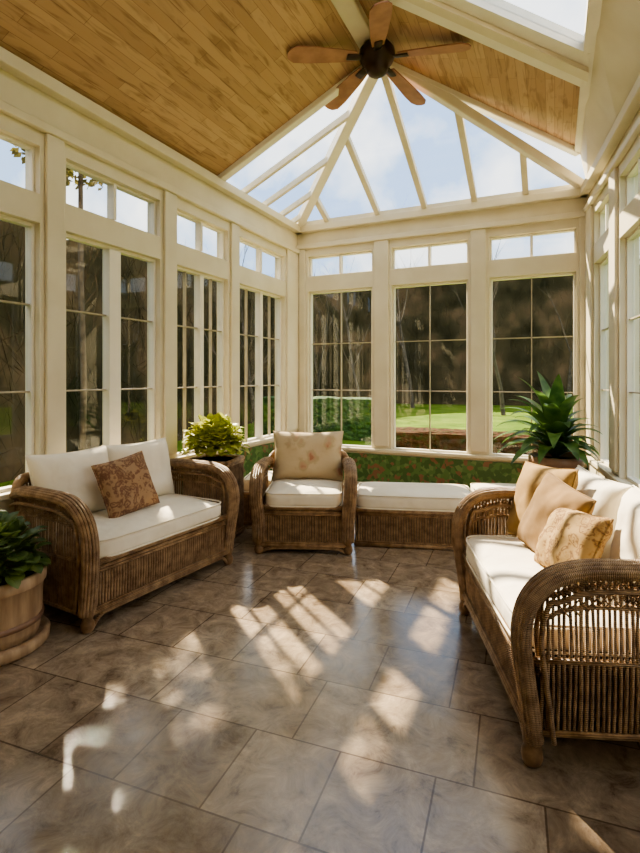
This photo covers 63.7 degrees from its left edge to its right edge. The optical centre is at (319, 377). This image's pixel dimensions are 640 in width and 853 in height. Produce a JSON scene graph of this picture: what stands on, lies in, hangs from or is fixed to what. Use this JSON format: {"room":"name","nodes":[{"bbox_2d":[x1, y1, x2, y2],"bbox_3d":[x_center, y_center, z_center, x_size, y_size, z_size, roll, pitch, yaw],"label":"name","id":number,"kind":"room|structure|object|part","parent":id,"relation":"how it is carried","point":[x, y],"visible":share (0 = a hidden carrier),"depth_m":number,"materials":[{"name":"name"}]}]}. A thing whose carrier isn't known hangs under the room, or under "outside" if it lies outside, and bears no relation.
{"room":"sunroom","nodes":[
{"label":"sunroom","id":0,"kind":"room"},
{"bbox_2d":[0,559,46,651],"bbox_3d":[-1.765,1.224,2.783,0.512,0.352,0.512,0,0,25],"label":"tub","id":1,"kind":"object","parent":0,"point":[23,624],"depth_m":2.68,"materials":[{"name":"brown wood"}]},
{"bbox_2d":[0,68,297,556],"bbox_3d":[-1.931,-0.310,3.732,0.150,3.520,7.790,0,0,24],"label":"wall","id":2,"kind":"structure","parent":0,"point":[24,204],"depth_m":4.42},
{"bbox_2d":[0,214,34,492],"bbox_3d":[-2.188,-0.160,3.157,0.080,1.820,0.930,0,0,24],"label":"window","id":3,"kind":"structure","parent":2,"relation":"in","point":[30,227],"depth_m":3.56,"materials":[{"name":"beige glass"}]},
{"bbox_2d":[0,132,34,191],"bbox_3d":[-2.188,-1.435,3.157,0.080,0.330,0.930,0,0,24],"label":"window","id":4,"kind":"structure","parent":2,"relation":"in","point":[30,149],"depth_m":3.56,"materials":[{"name":"beige wood"}]},
{"bbox_2d":[45,133,64,453],"bbox_3d":[-1.874,-0.500,3.640,0.030,2.400,0.140,0,0,24],"label":"pillar","id":5,"kind":"structure","parent":2,"relation":"attached to","point":[54,147],"depth_m":3.61,"materials":[{"name":"wood"}]},
{"bbox_2d":[66,233,155,444],"bbox_3d":[-1.705,-0.160,4.217,0.080,1.820,0.980,0,0,24],"label":"window","id":6,"kind":"structure","parent":2,"relation":"in","point":[111,314],"depth_m":4.19,"materials":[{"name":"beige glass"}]},
{"bbox_2d":[66,162,155,234],"bbox_3d":[-1.705,-1.435,4.217,0.080,0.330,0.980,0,0,24],"label":"window","id":7,"kind":"structure","parent":2,"relation":"in","point":[112,187],"depth_m":4.21,"materials":[{"name":"beige wood"}]},
{"bbox_2d":[0,437,273,500],"bbox_3d":[-1.840,0.760,3.690,0.050,0.040,7.790,0,0,24],"label":"trim","id":8,"kind":"structure","parent":2,"relation":"attached to","point":[4,496],"depth_m":5.00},
{"bbox_2d":[0,99,299,253],"bbox_3d":[-1.840,-1.730,3.690,0.050,0.060,7.790,0,0,24],"label":"trim","id":9,"kind":"structure","parent":2,"relation":"attached to","point":[6,108],"depth_m":4.18,"materials":[{"name":"wood"}]},
{"bbox_2d":[0,46,300,233],"bbox_3d":[-1.822,-2.025,3.682,0.090,0.090,7.790,0,0,24],"label":"trim","id":10,"kind":"structure","parent":2,"relation":"attached to","point":[10,63],"depth_m":4.13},
{"bbox_2d":[163,190,176,454],"bbox_3d":[-1.377,-0.500,4.732,0.030,2.400,0.160,0,0,24],"label":"trim","id":11,"kind":"structure","parent":2,"relation":"attached to","point":[169,199],"depth_m":4.71,"materials":[{"name":"wood"}]},
{"bbox_2d":[177,266,223,455],"bbox_3d":[-1.234,-0.160,5.250,0.080,1.820,0.830,0,0,24],"label":"window","id":12,"kind":"structure","parent":2,"relation":"in","point":[198,327],"depth_m":5.23,"materials":[{"name":"beige wood"}]},
{"bbox_2d":[177,211,223,259],"bbox_3d":[-1.234,-1.435,5.250,0.080,0.330,0.830,0,0,24],"label":"window","id":13,"kind":"structure","parent":2,"relation":"in","point":[199,225],"depth_m":5.24,"materials":[{"name":"beige wood"}]},
{"bbox_2d":[182,442,274,485],"bbox_3d":[-0.810,1.080,5.985,0.019,0.540,2.420,0,0,24],"label":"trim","id":14,"kind":"structure","parent":2,"relation":"attached to","point":[256,453],"depth_m":6.05,"materials":[{"name":"plant"}]},
{"bbox_2d":[230,222,239,434],"bbox_3d":[-0.939,-0.500,5.692,0.030,2.400,0.150,0,0,24],"label":"trim","id":15,"kind":"structure","parent":2,"relation":"attached to","point":[234,228],"depth_m":5.66,"materials":[{"name":"wood"}]},
{"bbox_2d":[240,285,280,442],"bbox_3d":[-0.749,-0.160,6.314,0.080,1.820,1.070,0,0,24],"label":"window","id":16,"kind":"structure","parent":2,"relation":"in","point":[259,294],"depth_m":6.29,"materials":[{"name":"beige wood"}]},
{"bbox_2d":[240,239,280,279],"bbox_3d":[-0.749,-1.435,6.314,0.080,0.330,1.070,0,0,24],"label":"window","id":17,"kind":"structure","parent":2,"relation":"in","point":[259,250],"depth_m":6.30,"materials":[{"name":"beige wood"}]},
{"bbox_2d":[218,65,362,181],"bbox_3d":[-0.280,-2.495,5.029,1.818,0.935,0.090,0,0,24],"label":"trim","id":18,"kind":"structure","parent":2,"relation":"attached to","point":[333,92],"depth_m":5.04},
{"bbox_2d":[286,249,298,430],"bbox_3d":[-0.342,-0.500,7.002,0.030,2.400,0.450,0,0,24],"label":"trim","id":19,"kind":"structure","parent":2,"relation":"attached to","point":[292,258],"depth_m":6.91,"materials":[{"name":"wood"}]},
{"bbox_2d":[291,214,299,222],"bbox_3d":[-0.304,-2.121,6.864,0.238,0.160,0.045,0,0,24],"label":"trim","id":20,"kind":"structure","parent":2,"relation":"attached to","point":[295,219],"depth_m":6.85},
{"bbox_2d":[297,75,377,226],"bbox_3d":[0.118,-2.495,5.902,0.110,0.960,2.594,0,0,-20],"label":"trim","id":21,"kind":"structure","parent":2,"relation":"attached to","point":[363,92],"depth_m":5.61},
{"bbox_2d":[0,0,579,175],"bbox_3d":[-0.433,-2.500,2.835,3.620,1.000,7.700,0,0,24],"label":"ceiling","id":22,"kind":"structure","parent":0,"point":[210,81],"depth_m":4.09,"materials":[{"name":"brown wood"}]},
{"bbox_2d":[331,0,369,48],"bbox_3d":[-0.646,-2.890,2.080,0.160,0.120,5.850,0,0,24],"label":"trim","id":23,"kind":"structure","parent":22,"relation":"attached to","point":[351,12],"depth_m":4.07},
{"bbox_2d":[287,0,470,109],"bbox_3d":[0.540,-2.740,4.380,1.437,0.330,1.481,0,0,24],"label":"ceiling fan","id":24,"kind":"object","parent":22,"relation":"hanging from","point":[376,56],"visible":1,"depth_m":4.29,"materials":[{"name":"wood"}]},
{"bbox_3d":[0.019,-2.681,4.275,0.587,0.102,0.170,0,0,-13],"label":"blade","id":25,"kind":"part","parent":24,"relation":"part of","materials":[{"name":"brown wood"}]},
{"bbox_3d":[0.228,-2.681,4.801,0.170,0.102,0.587,0,0,-31],"label":"blade","id":26,"kind":"part","parent":24,"relation":"part of","materials":[{"name":"brown wood"}]},
{"bbox_3d":[0.455,-2.681,3.914,0.170,0.102,0.587,0,0,5],"label":"blade","id":27,"kind":"part","parent":24,"relation":"part of","materials":[{"name":"brown wood"}]},
{"bbox_3d":[0.793,-2.681,4.765,0.170,0.102,0.587,0,0,41],"label":"blade","id":28,"kind":"part","parent":24,"relation":"part of","materials":[{"name":"brown wood"}]},
{"bbox_3d":[0.934,-2.681,4.219,0.587,0.102,0.172,0,0,25],"label":"blade","id":29,"kind":"part","parent":24,"relation":"part of","materials":[{"name":"brown wood"}]},
{"bbox_2d":[390,61,579,156],"bbox_3d":[1.678,-2.695,5.142,2.452,0.566,0.080,0,0,-21],"label":"trim","id":30,"kind":"structure","parent":22,"relation":"attached to","point":[482,108],"depth_m":5.18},
{"bbox_2d":[384,0,589,88],"bbox_3d":[1.086,-2.705,3.782,2.508,0.570,0.394,0,0,-16],"label":"trim","id":31,"kind":"structure","parent":22,"relation":"attached to","point":[527,25],"depth_m":3.80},
{"bbox_2d":[575,0,601,151],"bbox_3d":[1.245,-2.470,2.153,0.090,0.090,7.550,0,0,24],"label":"trim","id":32,"kind":"structure","parent":22,"relation":"attached to","point":[593,8],"depth_m":3.83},
{"bbox_3d":[0.928,-2.500,5.533,3.560,0.860,1.840,0,0,24],"label":"window","id":33,"kind":"structure","parent":22,"relation":"attached to","visible":0},
{"bbox_2d":[345,136,380,214],"bbox_3d":[0.511,-2.352,6.064,0.065,0.631,1.248,0,0,24],"label":"rafter","id":34,"kind":"object","parent":33,"relation":"attached to","point":[349,144],"depth_m":6.00,"materials":[{"name":"wood"}]},
{"bbox_2d":[381,74,426,208],"bbox_3d":[0.928,-2.495,5.533,0.065,0.918,1.868,0,0,24],"label":"rafter","id":35,"kind":"object","parent":33,"relation":"attached to","point":[388,86],"depth_m":5.41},
{"bbox_2d":[455,113,476,201],"bbox_3d":[1.591,-2.354,5.566,0.065,0.636,1.259,0,0,24],"label":"rafter","id":36,"kind":"object","parent":33,"relation":"attached to","point":[460,123],"depth_m":5.49,"materials":[{"name":"wood"}]},
{"bbox_2d":[519,153,528,194],"bbox_3d":[2.221,-2.220,5.597,0.065,0.368,0.680,0,0,24],"label":"rafter","id":37,"kind":"object","parent":33,"relation":"attached to","point":[523,160],"depth_m":5.57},
{"bbox_3d":[0.106,-2.500,5.875,1.780,0.860,1.900,0,0,24],"label":"window","id":38,"kind":"structure","parent":22,"relation":"attached to","visible":0},
{"bbox_2d":[262,156,326,205],"bbox_3d":[-0.286,-2.292,6.043,0.954,0.501,0.045,0,0,24],"label":"trim","id":39,"kind":"structure","parent":38,"relation":"attached to","point":[323,162],"depth_m":6.02,"materials":[{"name":"wood"}]},
{"bbox_2d":[241,110,348,193],"bbox_3d":[-0.274,-2.398,5.532,1.399,0.714,0.045,0,0,24],"label":"trim","id":40,"kind":"structure","parent":38,"relation":"attached to","point":[343,118],"depth_m":5.50,"materials":[{"name":"wood"}]},
{"bbox_2d":[279,191,329,221],"bbox_3d":[-0.186,-2.192,6.751,0.547,0.312,0.577,0,0,24],"label":"trim","id":41,"kind":"structure","parent":38,"relation":"attached to","point":[306,197],"depth_m":6.54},
{"bbox_2d":[0,488,639,852],"bbox_3d":[0.259,1.510,2.679,5.150,0.120,7.990,0,0,24],"label":"floor","id":42,"kind":"structure","parent":0,"point":[276,700],"depth_m":2.10,"materials":[{"name":"tile"}]},
{"bbox_2d":[0,510,51,665],"bbox_3d":[-1.753,1.089,2.779,0.588,0.722,0.581,0,0,24],"label":"potted plant","id":43,"kind":"object","parent":42,"relation":"on","point":[24,628],"visible":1,"depth_m":2.70,"materials":[{"name":"green plant"}]},
{"bbox_2d":[9,437,239,633],"bbox_3d":[-1.327,0.972,3.650,0.865,0.956,1.392,0,0,29],"label":"wicker loveseat","id":44,"kind":"object","parent":42,"relation":"on","point":[100,563],"visible":0.91,"depth_m":3.33,"materials":[{"name":"wicker"}]},
{"bbox_3d":[-1.651,0.690,3.833,0.121,0.187,1.301,0,0,29],"label":"backrest","id":45,"kind":"part","parent":44,"relation":"part of","materials":[{"name":"wicker"}]},
{"bbox_3d":[-1.600,1.012,3.080,0.778,0.686,0.133,0,0,29],"label":"arm","id":46,"kind":"part","parent":44,"relation":"part of","materials":[{"name":"wicker"}]},
{"bbox_2d":[25,445,108,518],"bbox_3d":[-1.685,0.727,3.523,0.242,0.479,0.597,-16,-8,30],"label":"cushion","id":47,"kind":"object","parent":44,"relation":"on","point":[69,472],"depth_m":3.42,"materials":[{"name":"beige fabric"}]},
{"bbox_3d":[-1.326,1.340,2.939,0.080,0.220,0.080,0,0,29],"label":"leg","id":48,"kind":"part","parent":44,"relation":"part of","materials":[{"name":"wicker"}]},
{"bbox_2d":[91,451,159,517],"bbox_3d":[-1.334,0.740,3.562,0.217,0.425,0.444,0,0,29],"label":"throw pillow","id":49,"kind":"object","parent":44,"relation":"on","point":[125,484],"visible":0.94,"depth_m":3.49,"materials":[{"name":"fabric"}]},
{"bbox_3d":[-1.331,1.200,3.651,0.680,0.240,1.216,0,0,29],"label":"seat","id":50,"kind":"part","parent":44,"relation":"part of","materials":[{"name":"wicker"}]},
{"bbox_2d":[102,437,174,495],"bbox_3d":[-1.408,0.729,4.025,0.237,0.479,0.597,-16,-9,31],"label":"cushion","id":51,"kind":"object","parent":44,"relation":"on","point":[159,464],"depth_m":4.03,"materials":[{"name":"beige fabric"}]},
{"bbox_3d":[-0.980,1.012,4.177,0.779,0.686,0.133,0,0,29],"label":"arm","id":52,"kind":"part","parent":44,"relation":"part of","materials":[{"name":"wicker"}]},
{"bbox_3d":[-0.717,1.340,4.014,0.080,0.220,0.080,0,0,29],"label":"leg","id":53,"kind":"part","parent":44,"relation":"part of","materials":[{"name":"wicker"}]},
{"bbox_2d":[179,412,249,536],"bbox_3d":[-0.967,0.880,4.735,0.624,1.140,0.652,0,0,24],"label":"potted plant","id":54,"kind":"object","parent":42,"relation":"on","point":[215,430],"visible":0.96,"depth_m":4.62,"materials":[{"name":"green plant"}]},
{"bbox_2d":[244,471,272,524],"bbox_3d":[-0.496,1.214,5.301,0.540,0.473,0.512,0,0,5],"label":"bench","id":55,"kind":"object","parent":42,"relation":"on","point":[247,510],"visible":0.17,"depth_m":5.08,"materials":[{"name":"wicker"}]},
{"bbox_2d":[244,471,272,491],"bbox_3d":[-0.496,1.060,5.303,0.528,0.167,0.508,0,0,5],"label":"seat cushion","id":56,"kind":"object","parent":55,"relation":"on","point":[246,479],"depth_m":5.08,"materials":[{"name":"wicker"}]},
{"bbox_2d":[249,431,356,554],"bbox_3d":[-0.124,0.974,4.580,0.892,0.951,0.825,0,0,2],"label":"wicker armchair","id":57,"kind":"object","parent":42,"relation":"on","point":[305,500],"visible":1,"depth_m":4.25,"materials":[{"name":"wicker"}]},
{"bbox_3d":[-0.506,1.340,4.265,0.080,0.220,0.080,0,0,2],"label":"leg","id":58,"kind":"part","parent":57,"relation":"part of","materials":[{"name":"wicker"}]},
{"bbox_3d":[-0.506,1.042,4.553,0.132,0.626,0.738,0,0,2],"label":"arm","id":59,"kind":"part","parent":57,"relation":"part of","materials":[{"name":"wicker"}]},
{"bbox_2d":[265,479,341,507],"bbox_3d":[-0.127,0.994,4.529,0.648,0.168,0.627,0,0,2],"label":"seat cushion","id":60,"kind":"object","parent":57,"relation":"on","point":[283,493],"depth_m":4.25,"materials":[{"name":"beige fabric"}]},
{"bbox_3d":[-0.124,1.215,4.583,0.716,0.270,0.640,0,0,2],"label":"seat","id":61,"kind":"part","parent":57,"relation":"part of","materials":[{"name":"wicker"}]},
{"bbox_2d":[271,431,343,481],"bbox_3d":[-0.114,0.727,4.808,0.672,0.479,0.240,0,-18,2],"label":"cushion","id":62,"kind":"object","parent":57,"relation":"on","point":[296,456],"depth_m":4.71,"materials":[{"name":"fabric"}]},
{"bbox_3d":[-0.109,0.740,4.932,0.801,0.208,0.121,0,0,2],"label":"backrest","id":63,"kind":"part","parent":57,"relation":"part of","materials":[{"name":"fabric"}]},
{"bbox_3d":[0.229,1.340,4.233,0.080,0.220,0.080,0,0,2],"label":"leg","id":64,"kind":"part","parent":57,"relation":"part of","materials":[{"name":"wicker"}]},
{"bbox_3d":[0.253,1.042,4.520,0.133,0.626,0.739,0,0,3],"label":"arm","id":65,"kind":"part","parent":57,"relation":"part of","materials":[{"name":"wicker"}]},
{"bbox_2d":[354,482,477,549],"bbox_3d":[0.843,1.212,4.646,1.040,0.475,0.592,0,0,8],"label":"bench","id":66,"kind":"object","parent":42,"relation":"on","point":[387,514],"visible":0.82,"depth_m":4.39,"materials":[{"name":"wicker"}]},
{"bbox_2d":[356,482,474,511],"bbox_3d":[0.844,1.058,4.649,1.024,0.167,0.587,0,0,7],"label":"seat cushion","id":67,"kind":"object","parent":66,"relation":"on","point":[371,496],"depth_m":4.41,"materials":[{"name":"beige fabric"}]},
{"bbox_2d":[470,483,515,535],"bbox_3d":[1.676,1.213,4.641,0.580,0.474,0.552,0,0,7],"label":"bench","id":68,"kind":"object","parent":42,"relation":"on","point":[474,486],"visible":0.12,"depth_m":4.42,"materials":[{"name":"wicker"}]},
{"bbox_2d":[470,483,515,509],"bbox_3d":[1.676,1.059,4.643,0.567,0.168,0.548,0,0,7],"label":"seat cushion","id":69,"kind":"object","parent":68,"relation":"on","point":[474,486],"depth_m":4.73,"materials":[{"name":"beige fabric"}]},
{"bbox_2d":[451,465,639,767],"bbox_3d":[1.195,0.985,2.524,0.865,0.930,1.392,0,0,5],"label":"wicker sofa","id":70,"kind":"object","parent":42,"relation":"on","point":[558,649],"visible":0.82,"depth_m":1.91,"materials":[{"name":"wicker"}]},
{"bbox_3d":[0.893,1.340,3.167,0.080,0.220,0.080,0,0,5],"label":"leg","id":71,"kind":"part","parent":70,"relation":"part of","materials":[{"name":"wicker"}]},
{"bbox_3d":[1.202,1.012,3.155,0.778,0.686,0.133,0,0,5],"label":"arm","id":72,"kind":"part","parent":70,"relation":"part of","materials":[{"name":"wicker"}]},
{"bbox_3d":[0.796,1.340,1.935,0.080,0.220,0.080,0,0,5],"label":"leg","id":73,"kind":"part","parent":70,"relation":"part of","materials":[{"name":"wicker"}]},
{"bbox_2d":[506,461,578,535],"bbox_3d":[1.263,0.720,2.950,0.226,0.468,0.519,0,0,-9],"label":"throw pillow","id":74,"kind":"object","parent":70,"relation":"on","point":[531,476],"visible":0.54,"depth_m":2.99,"materials":[{"name":"beige fabric"}]},
{"bbox_2d":[516,471,596,551],"bbox_3d":[1.214,0.740,2.673,0.229,0.450,0.474,0,0,-6],"label":"throw pillow","id":75,"kind":"object","parent":70,"relation":"on","point":[552,493],"visible":0.66,"depth_m":2.67,"materials":[{"name":"fabric"}]},
{"bbox_2d":[534,508,613,589],"bbox_3d":[1.169,0.770,2.405,0.214,0.330,0.457,0,0,-2],"label":"throw pillow","id":76,"kind":"object","parent":70,"relation":"on","point":[568,534],"visible":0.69,"depth_m":2.31,"materials":[{"name":"floral-patterned beige fabric"}]},
{"bbox_3d":[1.103,1.012,1.899,0.779,0.686,0.133,0,0,4],"label":"arm","id":77,"kind":"part","parent":70,"relation":"part of","materials":[{"name":"wicker"}]},
{"bbox_3d":[1.199,1.185,2.523,0.680,0.210,1.216,0,0,5],"label":"seat","id":78,"kind":"part","parent":70,"relation":"part of","materials":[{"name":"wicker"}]},
{"bbox_2d":[575,465,633,558],"bbox_3d":[1.490,0.742,2.788,0.242,0.449,0.597,10,1,3],"label":"cushion","id":79,"kind":"object","parent":70,"relation":"on","point":[608,494],"depth_m":2.58,"materials":[{"name":"beige fabric"}]},
{"bbox_2d":[610,485,639,589],"bbox_3d":[1.452,0.743,2.216,0.237,0.449,0.597,10,1,8],"label":"cushion","id":80,"kind":"object","parent":70,"relation":"on","point":[625,502],"depth_m":2.33,"materials":[{"name":"beige fabric"}]},
{"bbox_2d":[492,371,601,468],"bbox_3d":[2.164,0.689,4.937,0.983,1.523,1.250,0,0,24],"label":"potted plant","id":81,"kind":"object","parent":42,"relation":"on","point":[556,429],"visible":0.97,"depth_m":4.77,"materials":[{"name":"green plant"}]},
{"bbox_3d":[2.248,1.093,4.910,0.490,0.715,0.490,0,0,25],"label":"pot","id":82,"kind":"part","parent":81,"relation":"part of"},
{"bbox_2d":[298,197,587,467],"bbox_3d":[1.386,-0.310,6.418,3.660,3.520,0.150,0,0,24],"label":"wall","id":83,"kind":"structure","parent":0,"point":[560,263],"depth_m":6.22,"materials":[{"name":"wood"}]},
{"bbox_2d":[299,249,305,431],"bbox_3d":[-0.243,-0.445,7.062,0.090,2.630,0.030,0,0,24],"label":"trim","id":84,"kind":"structure","parent":83,"relation":"attached to","point":[302,256],"depth_m":7.05,"materials":[{"name":"wood"}]},
{"bbox_2d":[310,288,371,447],"bbox_3d":[0.287,-0.130,6.924,0.920,2.100,0.060,0,0,24],"label":"window","id":85,"kind":"structure","parent":83,"relation":"in","point":[359,289],"depth_m":6.93,"materials":[{"name":"beige wood"}]},
{"bbox_2d":[310,251,371,276],"bbox_3d":[0.283,-1.520,6.915,0.920,0.280,0.080,0,0,24],"label":"window","id":86,"kind":"structure","parent":83,"relation":"in","point":[340,256],"depth_m":6.91,"materials":[{"name":"beige wood"}]},
{"bbox_2d":[374,240,388,445],"bbox_3d":[0.785,-0.445,6.593,0.190,2.630,0.030,0,0,24],"label":"trim","id":87,"kind":"structure","parent":83,"relation":"attached to","point":[381,248],"depth_m":6.58,"materials":[{"name":"wood"}]},
{"bbox_2d":[393,280,467,453],"bbox_3d":[1.373,-0.130,6.430,0.945,2.100,0.060,0,0,24],"label":"window","id":88,"kind":"structure","parent":83,"relation":"in","point":[464,281],"depth_m":6.43,"materials":[{"name":"beige wood"}]},
{"bbox_2d":[393,240,467,268],"bbox_3d":[1.368,-1.520,6.421,0.945,0.280,0.080,0,0,24],"label":"window","id":89,"kind":"structure","parent":83,"relation":"in","point":[430,246],"depth_m":6.39,"materials":[{"name":"beige wood"}]},
{"bbox_2d":[296,211,585,249],"bbox_3d":[1.345,-1.790,6.327,3.660,0.060,0.050,0,0,24],"label":"trim","id":90,"kind":"structure","parent":83,"relation":"attached to","point":[572,215],"depth_m":6.21,"materials":[{"name":"wood"}]},
{"bbox_2d":[296,184,588,233],"bbox_3d":[1.337,-2.025,6.309,3.660,0.090,0.090,0,0,24],"label":"trim","id":91,"kind":"structure","parent":83,"relation":"attached to","point":[572,193],"depth_m":6.17,"materials":[{"name":"wood"}]},
{"bbox_2d":[341,447,588,464],"bbox_3d":[1.345,0.930,6.327,3.660,0.040,0.050,0,0,24],"label":"trim","id":92,"kind":"structure","parent":83,"relation":"attached to","point":[342,448],"depth_m":6.28,"materials":[{"name":"wood"}]},
{"bbox_2d":[343,452,587,490],"bbox_3d":[1.315,1.165,6.357,3.540,0.370,0.019,0,0,24],"label":"trim","id":93,"kind":"structure","parent":83,"relation":"attached to","point":[370,467],"depth_m":6.32,"materials":[{"name":"plant"}]},
{"bbox_2d":[471,228,485,451],"bbox_3d":[1.875,-0.445,6.097,0.175,2.630,0.030,0,0,24],"label":"trim","id":94,"kind":"structure","parent":83,"relation":"attached to","point":[478,236],"depth_m":6.08,"materials":[{"name":"wood"}]},
{"bbox_2d":[390,66,583,187],"bbox_3d":[1.738,-2.495,5.164,2.588,0.941,0.070,0,0,-21],"label":"trim","id":95,"kind":"structure","parent":83,"relation":"attached to","point":[444,98],"depth_m":5.14,"materials":[{"name":"wood"}]},
{"bbox_2d":[490,272,575,457],"bbox_3d":[2.442,-0.130,5.942,0.915,2.100,0.060,0,0,24],"label":"window","id":96,"kind":"structure","parent":83,"relation":"in","point":[568,273],"depth_m":5.95,"materials":[{"name":"beige wood"}]},
{"bbox_2d":[490,229,575,260],"bbox_3d":[2.438,-1.520,5.933,0.915,0.280,0.080,0,0,24],"label":"window","id":97,"kind":"structure","parent":83,"relation":"in","point":[569,230],"depth_m":5.90,"materials":[{"name":"beige wood"}]},
{"bbox_2d":[580,217,586,454],"bbox_3d":[2.916,-0.445,5.622,0.145,2.630,0.030,0,0,24],"label":"trim","id":98,"kind":"structure","parent":83,"relation":"attached to","point":[582,219],"depth_m":5.63,"materials":[{"name":"wood"}]},
{"bbox_2d":[588,109,639,488],"bbox_3d":[1.871,-0.310,1.982,0.150,3.520,7.801,0,0,17],"label":"wall","id":99,"kind":"structure","parent":0,"point":[629,215],"depth_m":4.35,"materials":[{"name":"wood"}]},
{"bbox_2d":[585,205,592,454],"bbox_3d":[2.881,-0.500,5.527,0.030,2.600,0.360,0,0,17],"label":"trim","id":100,"kind":"structure","parent":99,"relation":"attached to","point":[589,213],"depth_m":5.40,"materials":[{"name":"wood"}]},
{"bbox_2d":[600,255,608,465],"bbox_3d":[2.799,-0.165,4.945,0.060,2.030,0.730,0,0,17],"label":"window","id":101,"kind":"structure","parent":99,"relation":"in","point":[603,265],"depth_m":5.27,"materials":[{"name":"beige wood"}]},
{"bbox_2d":[600,201,608,236],"bbox_3d":[2.790,-1.540,4.948,0.080,0.320,0.730,0,0,17],"label":"window","id":102,"kind":"structure","parent":99,"relation":"in","point":[604,214],"depth_m":5.18,"materials":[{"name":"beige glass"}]},
{"bbox_2d":[586,455,628,484],"bbox_3d":[1.775,0.860,2.011,0.050,0.040,7.801,0,0,17],"label":"trim","id":103,"kind":"structure","parent":99,"relation":"attached to","point":[606,472],"depth_m":4.68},
{"bbox_2d":[580,74,639,197],"bbox_3d":[1.756,-2.025,2.017,0.090,0.090,7.801,0,0,17],"label":"trim","id":104,"kind":"structure","parent":99,"relation":"attached to","point":[631,106],"depth_m":4.26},
{"bbox_2d":[580,0,639,176],"bbox_3d":[1.721,-2.300,1.903,1.074,0.460,7.790,0,0,24],"label":"trim","id":105,"kind":"structure","parent":99,"relation":"attached to","point":[616,62],"depth_m":3.78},
{"bbox_2d":[583,115,639,212],"bbox_3d":[1.775,-1.830,2.011,0.050,0.060,7.801,0,0,17],"label":"trim","id":106,"kind":"structure","parent":99,"relation":"attached to","point":[634,132],"depth_m":4.28,"materials":[{"name":"wood"}]},
{"bbox_2d":[609,167,617,471],"bbox_3d":[2.558,-0.500,4.491,0.030,2.600,0.210,0,0,17],"label":"trim","id":107,"kind":"structure","parent":99,"relation":"attached to","point":[613,177],"depth_m":4.43,"materials":[{"name":"wood"}]},
{"bbox_2d":[626,225,639,487],"bbox_3d":[2.477,-0.165,3.909,0.060,2.030,0.880,0,0,17],"label":"window","id":108,"kind":"structure","parent":99,"relation":"in","point":[630,240],"depth_m":4.31,"materials":[{"name":"beige wood"}]},
{"bbox_2d":[626,157,639,205],"bbox_3d":[2.467,-1.540,3.912,0.080,0.320,0.880,0,0,17],"label":"window","id":109,"kind":"structure","parent":99,"relation":"in","point":[630,178],"depth_m":4.30,"materials":[{"name":"beige wood"}]},
{"label":"outside","id":110,"kind":"structure","parent":0,"visible":0},
{"bbox_2d":[0,404,572,486],"bbox_3d":[3.744,1.780,20.273,110.000,0.340,100.000,0,0,24],"label":"ground","id":111,"kind":"structure","parent":110,"point":[449,416],"depth_m":20.47,"materials":[{"name":"green plant"}]},
{"bbox_2d":[10,145,102,450],"bbox_3d":[-3.291,-1.321,7.031,2.091,6.264,2.099,0,0,24],"label":"tree","id":112,"kind":"object","parent":111,"relation":"on","point":[81,180],"visible":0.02,"depth_m":7.03,"materials":[{"name":"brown plant"}]},
{"bbox_2d":[204,246,244,355],"bbox_3d":[-2.129,-1.031,10.669,0.954,5.389,1.735,0,0,14],"label":"tree","id":113,"kind":"object","parent":111,"relation":"on","point":[215,294],"visible":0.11,"depth_m":10.71,"materials":[{"name":"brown plant"}]},
{"bbox_2d":[212,245,274,433],"bbox_3d":[-1.805,-1.138,12.668,2.063,5.633,1.546,0,0,-10],"label":"tree","id":114,"kind":"object","parent":111,"relation":"on","point":[250,379],"visible":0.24,"depth_m":12.72,"materials":[{"name":"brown plant"}]},
{"bbox_2d":[0,220,572,485],"bbox_3d":[9.079,-2.209,8.689,35.675,9.472,42.751,0,0,24],"label":"woodland","id":115,"kind":"object","parent":111,"relation":"on","point":[550,356],"visible":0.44,"depth_m":18.70,"materials":[{"name":"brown plant"}]},
{"bbox_2d":[253,396,370,441],"bbox_3d":[-0.022,1.091,14.294,3.577,1.175,1.284,0,0,24],"label":"hedge","id":116,"kind":"object","parent":111,"relation":"on","point":[356,411],"visible":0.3,"depth_m":13.41,"materials":[{"name":"green plant"}]},
{"bbox_2d":[313,268,344,395],"bbox_3d":[0.260,-1.337,18.355,1.750,6.010,2.888,0,0,-6],"label":"tree","id":117,"kind":"object","parent":111,"relation":"on","point":[320,316],"visible":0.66,"depth_m":18.39,"materials":[{"name":"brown plant"}]},
{"bbox_2d":[318,256,370,396],"bbox_3d":[1.282,-2.318,23.670,2.959,8.053,2.371,0,0,8],"label":"tree","id":118,"kind":"object","parent":111,"relation":"on","point":[345,318],"visible":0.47,"depth_m":23.62,"materials":[{"name":"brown plant"}]},
{"bbox_2d":[371,199,420,407],"bbox_3d":[4.148,-4.548,28.377,2.224,12.565,4.045,0,0,-15],"label":"tree","id":119,"kind":"object","parent":111,"relation":"on","point":[398,320],"visible":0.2,"depth_m":28.08,"materials":[{"name":"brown plant"}]},
{"bbox_2d":[450,281,501,314],"bbox_3d":[8.405,-3.103,27.180,3.538,9.662,2.652,0,0,-40],"label":"tree","id":120,"kind":"object","parent":111,"relation":"on","point":[497,281],"visible":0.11,"depth_m":26.96,"materials":[{"name":"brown plant"}]},
{"bbox_2d":[396,427,572,454],"bbox_3d":[4.394,1.389,9.640,6.679,0.684,1.187,0,0,24],"label":"stone wall","id":121,"kind":"structure","parent":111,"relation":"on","point":[406,437],"depth_m":10.01,"materials":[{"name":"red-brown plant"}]},
{"bbox_2d":[466,240,505,414],"bbox_3d":[7.234,-3.122,21.838,2.856,9.701,3.564,0,0,39],"label":"tree","id":122,"kind":"object","parent":111,"relation":"on","point":[501,396],"visible":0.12,"depth_m":22.07,"materials":[{"name":"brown plant"}]},
{"bbox_2d":[538,283,572,394],"bbox_3d":[13.410,-3.417,25.714,2.985,10.250,4.926,0,0,-35],"label":"tree","id":123,"kind":"object","parent":111,"relation":"on","point":[571,349],"visible":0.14,"depth_m":25.92,"materials":[{"name":"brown plant"}]}
]}

